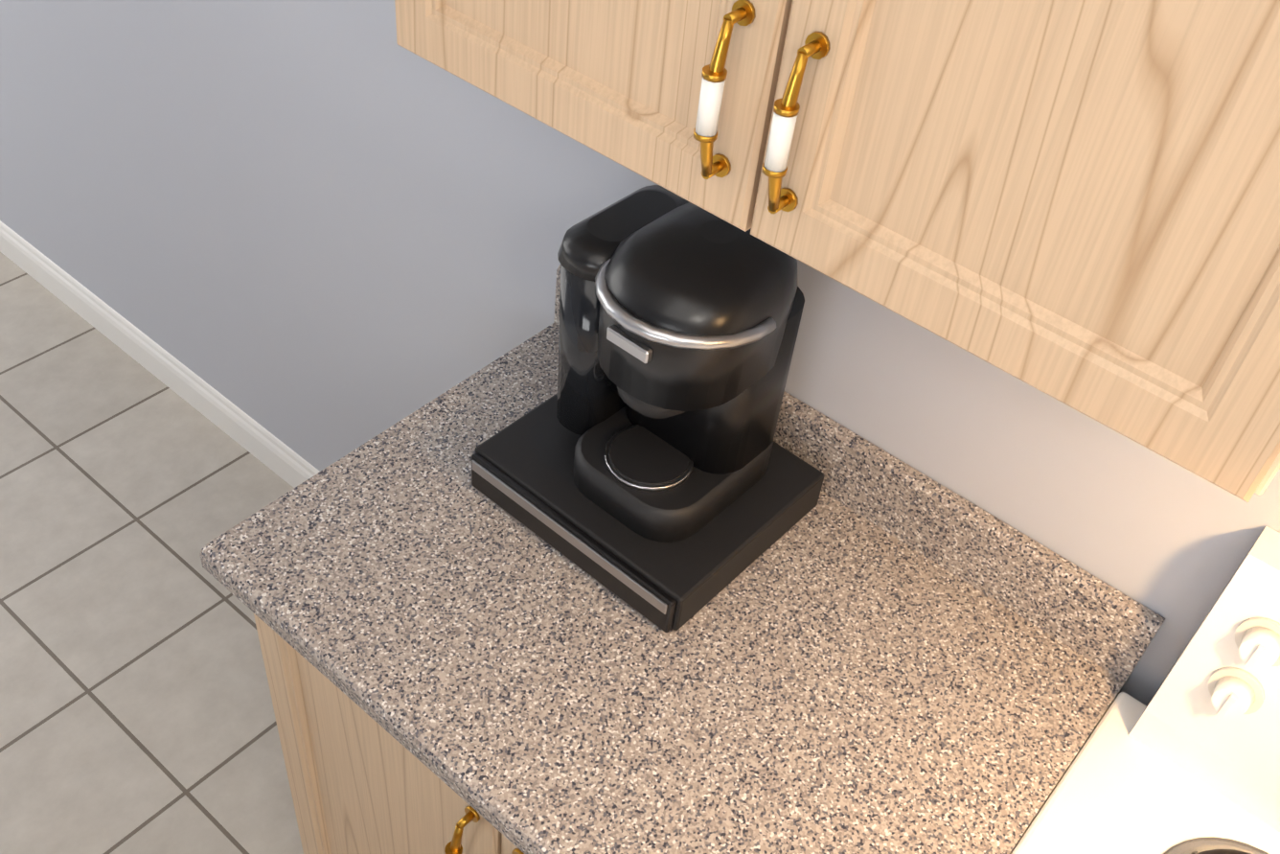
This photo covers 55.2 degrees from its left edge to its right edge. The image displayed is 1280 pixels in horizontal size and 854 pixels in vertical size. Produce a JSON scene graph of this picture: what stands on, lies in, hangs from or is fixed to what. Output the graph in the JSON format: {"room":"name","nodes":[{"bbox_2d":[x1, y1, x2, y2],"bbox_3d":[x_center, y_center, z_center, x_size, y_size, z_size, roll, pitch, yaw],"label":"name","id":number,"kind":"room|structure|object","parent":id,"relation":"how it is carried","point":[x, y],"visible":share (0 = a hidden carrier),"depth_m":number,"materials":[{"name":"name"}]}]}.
{"room":"kitchen","nodes":[
{"label":"kitchen","id":0,"kind":"room"},
{"bbox_2d":[0,251,303,853],"bbox_3d":[-0.625,3.317,-0.553,12.800,0.060,7.200,33,49,25],"label":"floor","id":1,"kind":"structure","parent":0,"point":[137,714],"depth_m":2.42,"materials":[{"name":"tile"}]},
{"bbox_2d":[253,613,524,853],"bbox_3d":[-0.008,0.563,1.727,0.852,0.876,0.630,33,49,25],"label":"base cabinet","id":2,"kind":"object","parent":1,"relation":"on","point":[361,781],"visible":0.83,"depth_m":1.54,"materials":[{"name":"brown wood"}]},
{"bbox_2d":[199,264,1165,853],"bbox_3d":[0.030,0.189,1.387,0.888,0.138,0.618,33,49,25],"label":"countertop","id":3,"kind":"structure","parent":2,"relation":"on","point":[876,650],"depth_m":1.37,"materials":[{"name":"stone"}]},
{"bbox_2d":[471,392,824,632],"bbox_3d":[0.007,0.066,1.511,0.335,0.062,0.298,33,49,25],"label":"pod drawer","id":4,"kind":"object","parent":3,"relation":"on","point":[522,469],"visible":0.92,"depth_m":1.43,"materials":[{"name":"black plastic"}]},
{"bbox_2d":[556,184,804,542],"bbox_3d":[0.030,-0.086,1.384,0.256,0.335,0.239,33,49,25],"label":"coffee maker","id":5,"kind":"object","parent":4,"relation":"on","point":[679,320],"visible":0.96,"depth_m":1.31,"materials":[{"name":"black plastic"}]},
{"bbox_2d":[1010,525,1279,853],"bbox_3d":[0.616,0.894,1.231,0.831,1.192,0.734,33,49,25],"label":"stove","id":6,"kind":"object","parent":1,"relation":"on","point":[1186,760],"visible":1,"depth_m":1.26,"materials":[{"name":"white metal"}]},
{"bbox_2d":[0,0,1279,706],"bbox_3d":[-0.294,-0.573,1.742,7.520,2.440,0.120,33,49,25],"label":"wall","id":7,"kind":"structure","parent":0,"point":[320,234],"depth_m":1.96,"materials":[{"name":"grey paint"}]},
{"bbox_2d":[0,220,319,487],"bbox_3d":[-1.733,-0.543,3.220,4.118,0.106,0.014,33,49,25],"label":"baseboard","id":8,"kind":"structure","parent":7,"relation":"attached to","point":[281,459],"depth_m":2.88,"materials":[{"name":"white wood"}]},
{"bbox_2d":[394,0,1279,502],"bbox_3d":[0.205,-0.496,0.873,0.901,0.756,0.335,33,49,25],"label":"upper cabinet","id":9,"kind":"object","parent":7,"relation":"attached to","point":[1073,203],"visible":1,"depth_m":0.89,"materials":[{"name":"brown wood"}]}
]}

